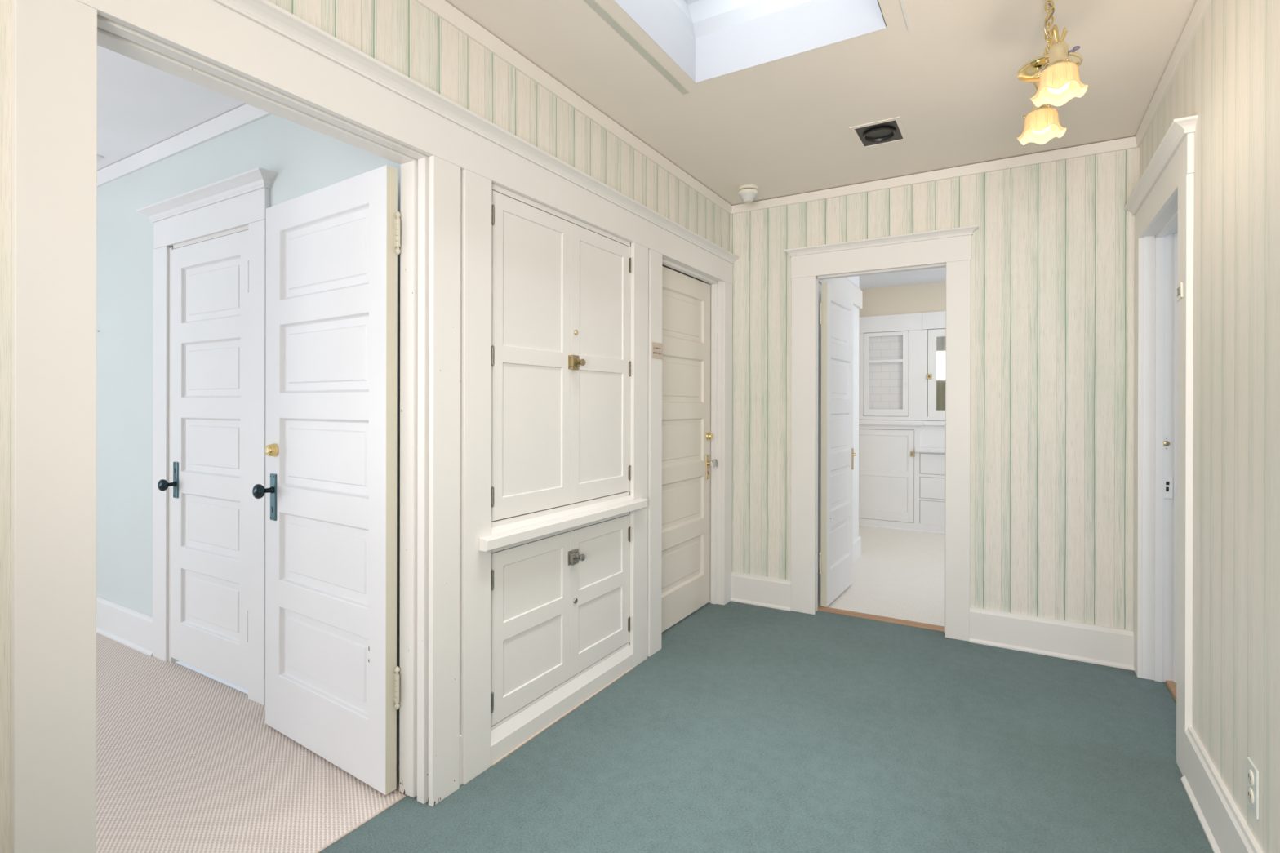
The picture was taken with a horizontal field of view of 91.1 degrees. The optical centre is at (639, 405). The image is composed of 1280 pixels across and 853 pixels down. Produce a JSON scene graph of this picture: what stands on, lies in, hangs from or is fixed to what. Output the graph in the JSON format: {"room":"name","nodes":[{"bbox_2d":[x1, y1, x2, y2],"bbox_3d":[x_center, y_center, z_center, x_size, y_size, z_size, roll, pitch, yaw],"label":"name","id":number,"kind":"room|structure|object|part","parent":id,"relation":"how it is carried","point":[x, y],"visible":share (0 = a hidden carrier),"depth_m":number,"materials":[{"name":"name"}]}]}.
{"room":"hallway","nodes":[
{"label":"hallway","id":0,"kind":"room"},
{"bbox_2d":[96,114,400,760],"bbox_3d":[-2.350,-0.025,3.210,3.880,2.600,0.120,0,0,31],"label":"wall","id":1,"kind":"structure","parent":0,"point":[304,160],"depth_m":3.32,"materials":[{"name":"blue paint"}]},
{"bbox_2d":[96,595,152,657],"bbox_3d":[-3.267,1.177,3.667,1.841,0.190,0.030,0,0,31],"label":"baseboard","id":2,"kind":"structure","parent":1,"relation":"attached to","point":[130,627],"depth_m":3.36,"materials":[{"name":"white paint"}]},
{"bbox_2d":[97,103,271,186],"bbox_3d":[-2.384,-1.284,3.148,3.880,0.074,0.022,0,0,31],"label":"trim","id":3,"kind":"structure","parent":1,"relation":"attached to","point":[245,114],"depth_m":3.04,"materials":[{"name":"white paint"}]},
{"bbox_2d":[157,229,248,690],"bbox_3d":[-2.018,0.237,2.902,0.715,2.014,0.116,0,0,31],"label":"door","id":4,"kind":"structure","parent":1,"relation":"in","point":[209,484],"depth_m":2.92,"materials":[{"name":"white paint"}]},
{"bbox_3d":[-2.289,0.383,3.036,0.057,0.057,0.070,0,0,31],"label":"knob","id":5,"kind":"part","parent":4,"relation":"part of","materials":[{"name":"black metal"}]},
{"bbox_3d":[-2.270,0.363,3.068,0.040,0.176,0.007,0,0,31],"label":"escutcheon plate","id":6,"kind":"part","parent":4,"relation":"part of","materials":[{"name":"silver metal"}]},
{"bbox_2d":[136,167,276,248],"bbox_3d":[-2.041,-0.892,2.914,1.126,0.194,0.075,0,0,31],"label":"trim","id":7,"kind":"structure","parent":1,"relation":"attached to","point":[242,199],"depth_m":2.87,"materials":[{"name":"white paint"}]},
{"bbox_2d":[152,219,266,705],"bbox_3d":[-2.032,0.241,2.939,1.024,2.070,0.022,0,0,31],"label":"trim","id":8,"kind":"structure","parent":1,"relation":"attached to","point":[257,230],"depth_m":2.73,"materials":[{"name":"white paint"}]},
{"bbox_2d":[0,0,730,852],"bbox_3d":[-0.984,-0.021,1.599,0.114,2.600,6.145,0,0,31],"label":"wall","id":9,"kind":"structure","parent":0,"point":[405,36],"depth_m":1.99,"materials":[{"name":"paper"}]},
{"bbox_2d":[10,0,97,852],"bbox_3d":[-1.134,0.240,1.217,0.020,2.077,0.121,0,0,31],"label":"trim","id":10,"kind":"structure","parent":9,"relation":"attached to","point":[54,151],"depth_m":1.21,"materials":[{"name":"white paint"}]},
{"bbox_2d":[97,13,430,804],"bbox_3d":[-0.951,0.230,1.679,0.136,2.097,0.892,0,0,31],"label":"trim","id":11,"kind":"structure","parent":9,"relation":"attached to","point":[113,36],"depth_m":2.02,"materials":[{"name":"white paint"}]},
{"bbox_2d":[252,164,400,795],"bbox_3d":[-1.156,0.241,2.246,0.833,2.050,0.118,0,0,35],"label":"door","id":12,"kind":"structure","parent":9,"relation":"in","point":[332,677],"depth_m":2.23,"materials":[{"name":"white paint"}]},
{"bbox_3d":[-1.455,0.329,2.422,0.057,0.057,0.070,0,0,35],"label":"knob","id":13,"kind":"part","parent":12,"relation":"part of","materials":[{"name":"black metal"}]},
{"bbox_3d":[-1.434,0.357,2.453,0.040,0.182,0.007,0,0,35],"label":"escutcheon plate","id":14,"kind":"part","parent":12,"relation":"part of","materials":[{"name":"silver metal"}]},
{"bbox_2d":[75,0,733,284],"bbox_3d":[-0.285,-0.866,2.640,0.021,0.136,3.477,0,0,31],"label":"trim","id":15,"kind":"structure","parent":9,"relation":"attached to","point":[208,30],"depth_m":1.78,"materials":[{"name":"white paint"}]},
{"bbox_2d":[428,155,460,806],"bbox_3d":[-0.638,0.241,2.052,0.020,2.077,0.114,0,0,31],"label":"trim","id":16,"kind":"structure","parent":9,"relation":"attached to","point":[444,175],"depth_m":2.04,"materials":[{"name":"white paint"}]},
{"bbox_2d":[459,168,462,786],"bbox_3d":[-0.608,0.241,2.111,0.012,2.077,0.030,0,0,31],"label":"trim","id":17,"kind":"structure","parent":9,"relation":"attached to","point":[460,735],"depth_m":2.12,"materials":[{"name":"white paint"}]},
{"bbox_2d":[460,168,491,785],"bbox_3d":[-0.567,0.241,2.172,0.020,2.077,0.126,0,0,31],"label":"trim","id":18,"kind":"structure","parent":9,"relation":"attached to","point":[476,189],"depth_m":2.16,"materials":[{"name":"white paint"}]},
{"bbox_2d":[213,0,739,264],"bbox_3d":[-0.277,-0.955,2.614,0.062,0.043,3.526,0,0,31],"label":"trim","id":19,"kind":"structure","parent":9,"relation":"attached to","point":[265,13],"depth_m":1.96,"materials":[{"name":"white paint"}]},
{"bbox_2d":[492,667,632,765],"bbox_3d":[-0.280,1.276,2.638,0.004,0.006,0.950,0,0,31],"label":"trim","id":20,"kind":"structure","parent":9,"relation":"attached to","point":[630,669],"depth_m":2.54,"materials":[{"name":"white wood"}]},
{"bbox_2d":[414,0,732,214],"bbox_3d":[-0.943,-1.290,1.532,0.020,0.051,6.069,0,0,31],"label":"trim","id":21,"kind":"structure","parent":9,"relation":"attached to","point":[442,9],"depth_m":2.53,"materials":[{"name":"paint"}]},
{"bbox_2d":[630,242,648,668],"bbox_3d":[-0.004,0.241,3.120,0.020,2.077,0.138,0,0,31],"label":"trim","id":22,"kind":"structure","parent":9,"relation":"attached to","point":[639,253],"depth_m":3.10,"materials":[{"name":"white paint"}]},
{"bbox_2d":[647,623,648,657],"bbox_3d":[0.034,0.241,3.192,0.012,2.077,0.033,0,0,31],"label":"trim","id":23,"kind":"structure","parent":9,"relation":"attached to","point":[647,624],"depth_m":3.19,"materials":[{"name":"white paint"}]},
{"bbox_2d":[647,248,662,657],"bbox_3d":[0.076,0.241,3.253,0.020,2.077,0.126,0,0,31],"label":"trim","id":24,"kind":"structure","parent":9,"relation":"attached to","point":[655,259],"depth_m":3.23,"materials":[{"name":"white paint"}]},
{"bbox_2d":[652,342,662,359],"bbox_3d":[0.089,-0.285,3.251,0.004,0.083,0.106,0,0,31],"label":"door sign","id":25,"kind":"object","parent":9,"relation":"attached to","point":[656,347],"visible":1,"depth_m":3.25,"materials":[{"name":"beige metal"}]},
{"bbox_2d":[661,266,718,632],"bbox_3d":[0.259,0.244,3.698,0.112,2.048,0.820,0,0,31],"label":"door","id":26,"kind":"structure","parent":9,"relation":"in","point":[686,436],"depth_m":3.76,"materials":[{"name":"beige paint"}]},
{"bbox_3d":[0.432,0.393,4.014,0.007,0.158,0.052,0,0,31],"label":"escutcheon plate","id":27,"kind":"part","parent":26,"relation":"part of","materials":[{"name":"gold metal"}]},
{"bbox_3d":[0.471,0.368,3.991,0.046,0.058,0.058,0,0,31],"label":"glass knob","id":28,"kind":"part","parent":26,"relation":"part of","materials":[{"name":"clear glass"}]},
{"bbox_2d":[662,256,722,604],"bbox_3d":[0.246,0.234,3.712,0.154,2.091,0.854,0,0,31],"label":"trim","id":29,"kind":"structure","parent":9,"relation":"attached to","point":[716,286],"depth_m":4.04,"materials":[{"name":"white paint"}]},
{"bbox_2d":[721,281,732,604],"bbox_3d":[0.567,0.242,4.081,0.020,2.077,0.127,0,0,31],"label":"trim","id":30,"kind":"structure","parent":9,"relation":"attached to","point":[726,415],"depth_m":4.05,"materials":[{"name":"white paint"}]},
{"bbox_2d":[97,0,1196,205],"bbox_3d":[-1.935,-1.348,1.583,6.250,0.050,7.145,0,0,31],"label":"ceiling","id":31,"kind":"structure","parent":0,"point":[780,126],"depth_m":2.62,"materials":[{"name":"paint"}]},
{"bbox_2d":[97,155,104,160],"bbox_3d":[-3.051,-1.323,3.357,0.360,0.009,0.175,0,0,31],"label":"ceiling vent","id":32,"kind":"object","parent":31,"relation":"in","point":[99,157],"visible":0.12,"depth_m":3.34,"materials":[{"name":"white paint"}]},
{"bbox_2d":[583,0,688,93],"bbox_3d":[-0.143,-1.318,2.076,0.028,0.005,1.322,0,0,31],"label":"ceiling strip","id":33,"kind":"object","parent":31,"relation":"attached to","point":[593,4],"visible":1,"depth_m":2.28,"materials":[{"name":"grey paint"}]},
{"bbox_2d":[737,184,758,203],"bbox_3d":[0.654,-1.276,3.799,0.120,0.086,0.120,0,0,31],"label":"smoke detector","id":34,"kind":"object","parent":31,"relation":"attached to","point":[747,193],"visible":1,"depth_m":3.76,"materials":[{"name":"beige plastic"}]},
{"bbox_2d":[614,0,886,82],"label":"window","id":35,"kind":"structure","parent":31,"relation":"attached to","point":[707,39],"depth_m":2.40,"materials":[{"name":"glass"}]},
{"bbox_2d":[848,116,909,149],"bbox_3d":[1.161,-1.317,3.038,0.224,0.021,0.290,0,0,31],"label":"ceiling vent","id":36,"kind":"object","parent":31,"relation":"in","point":[891,131],"visible":1,"depth_m":3.03,"materials":[{"name":"metal"}]},
{"bbox_3d":[1.160,-1.324,3.040,0.188,0.008,0.252,0,0,31],"label":"vent plate","id":37,"kind":"part","parent":36,"relation":"part of","materials":[{"name":"black plastic"}]},
{"bbox_2d":[899,0,911,31],"bbox_3d":[0.609,-1.316,1.629,0.013,0.005,1.322,0,0,31],"label":"ceiling strip","id":38,"kind":"object","parent":31,"relation":"attached to","point":[902,2],"visible":1,"depth_m":2.11,"materials":[{"name":"white paint"}]},
{"bbox_2d":[1016,0,1088,145],"bbox_3d":[1.304,-1.115,2.000,0.183,0.404,0.441,0,0,31],"label":"pendant light","id":39,"kind":"object","parent":31,"relation":"hanging from","point":[1055,72],"visible":1,"depth_m":1.92,"materials":[{"name":"yellow glass"}]},
{"bbox_3d":[1.368,-0.958,2.139,0.142,0.088,0.132,0,0,31],"label":"lamp shade","id":40,"kind":"part","parent":39,"relation":"part of","materials":[{"name":"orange glass"}]},
{"bbox_3d":[1.368,-0.965,2.139,0.056,0.073,0.056,0,0,31],"label":"bulb","id":41,"kind":"part","parent":39,"relation":"part of","materials":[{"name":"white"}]},
{"bbox_3d":[1.303,-1.203,1.994,0.040,0.171,0.021,0,0,-33],"label":"power cord","id":42,"kind":"part","parent":39,"relation":"part of","materials":[{"name":"gold metal"}]},
{"bbox_3d":[1.269,-1.119,1.922,0.009,0.097,0.145,0,0,24],"label":"arm","id":43,"kind":"part","parent":39,"relation":"part of","materials":[{"name":"gold metal"}]},
{"bbox_2d":[1037,40,1079,75],"bbox_3d":[1.239,-1.035,1.856,0.107,0.084,0.094,0,0,31],"label":"socket","id":44,"kind":"object","parent":39,"relation":"attached to","point":[1059,53],"depth_m":1.84,"materials":[{"name":"beige plastic"}]},
{"bbox_3d":[1.241,-0.965,1.859,0.056,0.073,0.056,0,0,31],"label":"bulb","id":45,"kind":"part","parent":39,"relation":"part of","materials":[{"name":"white glass"}]},
{"bbox_3d":[1.241,-0.958,1.859,0.142,0.088,0.132,0,0,31],"label":"lamp shade","id":46,"kind":"part","parent":39,"relation":"part of","materials":[{"name":"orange glass"}]},
{"bbox_2d":[96,526,1213,852],"bbox_3d":[-0.658,1.294,2.716,7.300,0.030,10.400,0,0,31],"label":"floor","id":47,"kind":"structure","parent":0,"point":[750,728],"depth_m":2.27,"materials":[{"name":"green carpet"}]},
{"bbox_2d":[314,795,405,852],"bbox_3d":[-0.983,1.278,1.693,0.008,0.005,0.839,0,0,31],"label":"strip","id":48,"kind":"object","parent":47,"relation":"on","point":[404,796],"visible":1,"depth_m":1.91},
{"bbox_2d":[479,182,647,766],"bbox_3d":[-0.280,0.241,2.646,0.088,2.077,1.102,0,0,31],"label":"cupboard","id":49,"kind":"object","parent":47,"relation":"on","point":[559,540],"visible":0.96,"depth_m":2.56,"materials":[{"name":"white paint"}]},
{"bbox_3d":[-0.421,0.842,2.457,0.018,0.620,0.464,0,0,31],"label":"door","id":50,"kind":"part","parent":49,"relation":"part of","materials":[{"name":"white paint"}]},
{"bbox_3d":[-0.419,-0.179,2.457,0.018,1.189,0.464,0,0,31],"label":"door","id":51,"kind":"part","parent":49,"relation":"part of","materials":[{"name":"white paint"}]},
{"bbox_3d":[-0.293,1.224,2.647,0.029,0.112,0.969,0,0,31],"label":"board","id":52,"kind":"part","parent":49,"relation":"part of","materials":[{"name":"white paint"}]},
{"bbox_3d":[-0.252,0.642,2.659,0.034,0.030,0.030,0,0,31],"label":"latch knob","id":53,"kind":"part","parent":49,"relation":"part of","materials":[{"name":"silver metal"}]},
{"bbox_3d":[-0.250,-0.183,2.659,0.034,0.030,0.030,0,0,31],"label":"latch knob","id":54,"kind":"part","parent":49,"relation":"part of","materials":[{"name":"gold metal"}]},
{"bbox_3d":[-0.182,0.843,2.860,0.018,0.620,0.470,0,0,31],"label":"door","id":55,"kind":"part","parent":49,"relation":"part of","materials":[{"name":"white paint"}]},
{"bbox_3d":[-0.179,-0.179,2.860,0.018,1.189,0.470,0,0,31],"label":"door","id":56,"kind":"part","parent":49,"relation":"part of","materials":[{"name":"white paint"}]},
{"bbox_2d":[858,311,945,534],"bbox_3d":[3.287,0.170,6.122,2.600,2.228,0.085,0,0,31],"label":"tall cabinet","id":57,"kind":"object","parent":47,"relation":"on","point":[902,357],"visible":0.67,"depth_m":6.46,"materials":[{"name":"white paint"}]},
{"bbox_3d":[2.570,-0.329,6.555,0.439,0.874,0.020,0,0,31],"label":"glazed door","id":58,"kind":"part","parent":57,"relation":"part of","materials":[{"name":"white paint"}]},
{"bbox_3d":[2.510,0.723,6.590,0.679,0.946,0.018,0,0,31],"label":"door","id":59,"kind":"part","parent":57,"relation":"part of","materials":[{"name":"white paint"}]},
{"bbox_3d":[3.291,1.274,6.133,2.600,0.020,0.052,0,0,31],"label":"toe moulding","id":60,"kind":"part","parent":57,"relation":"part of","materials":[{"name":"white paint"}]},
{"bbox_2d":[915,447,945,453],"bbox_3d":[3.608,0.448,5.929,1.850,0.050,0.080,0,0,31],"label":"countertop","id":61,"kind":"structure","parent":57,"relation":"on","point":[931,450],"depth_m":6.30,"materials":[{"name":"white paint"}]},
{"bbox_3d":[3.068,1.084,6.259,0.503,0.240,0.018,0,0,31],"label":"drawer","id":62,"kind":"part","parent":57,"relation":"part of","materials":[{"name":"white paint"}]},
{"bbox_3d":[3.068,0.831,6.258,0.503,0.210,0.018,0,0,31],"label":"drawer","id":63,"kind":"part","parent":57,"relation":"part of","materials":[{"name":"white paint"}]},
{"bbox_3d":[3.069,0.588,6.258,0.503,0.205,0.018,0,0,31],"label":"drawer","id":64,"kind":"part","parent":57,"relation":"part of","materials":[{"name":"white paint"}]},
{"bbox_3d":[3.167,-0.324,6.200,0.588,0.888,0.018,0,0,31],"label":"mirror door","id":65,"kind":"part","parent":57,"relation":"part of","materials":[{"name":"white paint"}]},
{"bbox_2d":[936,336,945,410],"bbox_3d":[3.168,-0.322,6.196,0.437,0.736,0.004,0,0,31],"label":"mirror","id":66,"kind":"object","parent":57,"relation":"attached to","point":[940,340],"depth_m":6.29,"materials":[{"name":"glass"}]},
{"bbox_2d":[817,275,859,570],"bbox_3d":[1.411,0.016,4.713,0.113,2.530,1.655,0,0,31],"label":"wall","id":67,"kind":"structure","parent":0,"point":[855,279],"depth_m":5.24,"materials":[{"name":"white paint"}]},
{"bbox_2d":[817,536,861,596],"bbox_3d":[1.494,1.203,4.728,0.020,0.158,1.567,0,0,31],"label":"baseboard","id":68,"kind":"structure","parent":67,"relation":"attached to","point":[857,542],"depth_m":5.21,"materials":[{"name":"white paint"}]},
{"bbox_2d":[818,277,862,309],"bbox_3d":[1.497,-0.926,4.718,0.025,0.185,1.582,0,0,31],"label":"trim","id":69,"kind":"structure","parent":67,"relation":"attached to","point":[844,284],"depth_m":4.99,"materials":[{"name":"white paint"}]},
{"bbox_2d":[858,281,946,421],"bbox_3d":[3.590,0.020,6.044,3.400,2.530,0.100,0,0,31],"label":"wall","id":70,"kind":"structure","parent":0,"point":[923,297],"depth_m":6.50,"materials":[{"name":"beige paint"}]},
{"bbox_2d":[858,266,946,288],"bbox_3d":[2.823,-1.271,4.747,3.400,0.050,3.155,0,0,31],"label":"ceiling","id":71,"kind":"structure","parent":0,"point":[939,274],"depth_m":6.16,"materials":[{"name":"paint"}]},
{"bbox_2d":[730,147,1139,630],"bbox_3d":[1.584,-0.017,3.603,2.256,2.600,0.076,0,0,31],"label":"wall","id":72,"kind":"structure","parent":0,"point":[1052,262],"depth_m":3.30,"materials":[{"name":"paper"}]},
{"bbox_2d":[730,571,791,611],"bbox_3d":[0.773,1.188,4.023,0.398,0.185,0.030,0,0,31],"label":"baseboard","id":73,"kind":"structure","parent":72,"relation":"attached to","point":[752,589],"depth_m":4.01,"materials":[{"name":"white paint"}]},
{"bbox_2d":[791,275,816,614],"bbox_3d":[1.012,0.243,3.887,0.148,2.077,0.020,0,0,31],"label":"trim","id":74,"kind":"structure","parent":72,"relation":"attached to","point":[804,288],"depth_m":3.88,"materials":[{"name":"white paint"}]},
{"bbox_2d":[818,281,856,607],"bbox_3d":[1.336,0.244,4.206,0.070,2.048,0.676,0,0,33],"label":"door","id":75,"kind":"structure","parent":72,"relation":"in","point":[836,308],"depth_m":4.15,"materials":[{"name":"white paint"}]},
{"bbox_3d":[1.511,0.379,4.461,0.006,0.150,0.034,0,0,33],"label":"escutcheon plate","id":76,"kind":"part","parent":75,"relation":"part of","materials":[{"name":"metal"}]},
{"bbox_2d":[815,262,946,634],"bbox_3d":[1.417,0.237,3.723,0.756,2.091,0.111,0,0,31],"label":"trim","id":77,"kind":"structure","parent":72,"relation":"attached to","point":[944,264],"depth_m":3.88,"materials":[{"name":"white paint"}]},
{"bbox_2d":[783,224,978,278],"bbox_3d":[1.367,-0.883,3.656,1.065,0.176,0.056,0,0,31],"label":"trim","id":78,"kind":"structure","parent":72,"relation":"attached to","point":[953,244],"depth_m":3.63,"materials":[{"name":"white paint"}]},
{"bbox_2d":[817,605,944,631],"bbox_3d":[1.448,1.275,3.773,0.736,0.014,0.077,0,0,31],"label":"trim","id":79,"kind":"structure","parent":72,"relation":"attached to","point":[874,617],"depth_m":3.75,"materials":[{"name":"brown wood"}]},
{"bbox_2d":[731,136,1137,213],"bbox_3d":[1.510,-1.286,3.592,2.135,0.050,0.020,0,0,31],"label":"trim","id":80,"kind":"structure","parent":72,"relation":"attached to","point":[1128,143],"depth_m":3.47,"materials":[{"name":"paint"}]},
{"bbox_2d":[945,259,970,641],"bbox_3d":[1.748,0.245,3.450,0.119,2.077,0.020,0,0,31],"label":"trim","id":81,"kind":"structure","parent":72,"relation":"attached to","point":[957,273],"depth_m":3.44,"materials":[{"name":"white paint"}]},
{"bbox_2d":[968,606,1133,671],"bbox_3d":[2.108,1.192,3.230,0.728,0.185,0.030,0,0,31],"label":"baseboard","id":82,"kind":"structure","parent":72,"relation":"attached to","point":[1109,646],"depth_m":3.21,"materials":[{"name":"white paint"}]},
{"bbox_2d":[1139,0,1279,852],"bbox_3d":[0.933,-0.016,0.416,0.121,2.600,6.069,0,0,31],"label":"wall","id":83,"kind":"structure","parent":0,"point":[1228,76],"depth_m":1.72,"materials":[{"name":"paper"}]},
{"bbox_2d":[1133,237,1143,678],"bbox_3d":[2.390,0.246,3.009,0.020,2.077,0.116,0,0,31],"label":"trim","id":84,"kind":"structure","parent":83,"relation":"attached to","point":[1139,244],"depth_m":2.96,"materials":[{"name":"white paint"}]},
{"bbox_2d":[1142,193,1177,683],"bbox_3d":[2.216,0.240,2.568,0.151,2.089,0.840,0,0,31],"label":"trim","id":85,"kind":"structure","parent":83,"relation":"attached to","point":[1161,241],"depth_m":2.92,"materials":[{"name":"white paint"}]},
{"bbox_3d":[2.446,0.381,2.908,0.034,0.096,0.007,0,0,31],"label":"strike plate","id":86,"kind":"part","parent":85,"relation":"part of","materials":[{"name":"white paint"}]},
{"bbox_2d":[1123,115,1197,242],"bbox_3d":[2.119,-0.882,2.589,0.062,0.179,1.116,0,0,31],"label":"trim","id":87,"kind":"structure","parent":83,"relation":"attached to","point":[1174,157],"depth_m":2.43,"materials":[{"name":"white paint"}]},
{"bbox_2d":[1165,680,1176,702],"bbox_3d":[2.252,1.279,2.546,0.053,0.012,0.824,0,0,31],"label":"trim","id":88,"kind":"structure","parent":83,"relation":"attached to","point":[1171,685],"depth_m":2.84,"materials":[{"name":"brown wood"}]},
{"bbox_2d":[1135,0,1212,147],"bbox_3d":[0.875,-1.285,0.451,0.020,0.051,6.069,0,0,31],"label":"trim","id":89,"kind":"structure","parent":83,"relation":"attached to","point":[1201,6],"depth_m":2.34,"materials":[{"name":"paint"}]},
{"bbox_2d":[1177,282,1182,302],"bbox_3d":[1.912,-0.402,2.224,0.006,0.058,0.084,0,0,31],"label":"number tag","id":90,"kind":"object","parent":83,"relation":"attached to","point":[1180,288],"visible":1,"depth_m":2.21,"materials":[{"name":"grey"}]},
{"bbox_2d":[1176,173,1194,776],"bbox_3d":[1.908,0.246,2.197,0.020,2.077,0.133,0,0,31],"label":"trim","id":91,"kind":"structure","parent":83,"relation":"attached to","point":[1186,187],"depth_m":2.15,"materials":[{"name":"white paint"}]},
{"bbox_2d":[1181,726,1262,852],"bbox_3d":[0.592,1.188,-0.005,0.030,0.190,4.997,0,0,31],"label":"baseboard","id":92,"kind":"structure","parent":83,"relation":"attached to","point":[1224,827],"depth_m":1.85,"materials":[{"name":"white paint"}]},
{"bbox_2d":[1246,757,1258,819],"bbox_3d":[1.555,0.970,1.594,0.009,0.120,0.076,0,0,31],"label":"electrical outlet","id":93,"kind":"object","parent":83,"relation":"attached to","point":[1252,776],"visible":1,"depth_m":1.58,"materials":[{"name":"beige plastic"}]},
{"bbox_2d":[1247,787,1253,804],"bbox_3d":[1.553,0.992,1.595,0.004,0.038,0.038,0,0,31],"label":"receptacle","id":94,"kind":"object","parent":93,"relation":"attached to","point":[1250,790],"depth_m":1.59,"materials":[{"name":"beige plastic"}]},
{"bbox_2d":[1247,769,1253,786],"bbox_3d":[1.553,0.946,1.595,0.004,0.038,0.038,0,0,31],"label":"receptacle","id":95,"kind":"object","parent":93,"relation":"attached to","point":[1250,772],"depth_m":1.59,"materials":[{"name":"beige plastic"}]}
]}

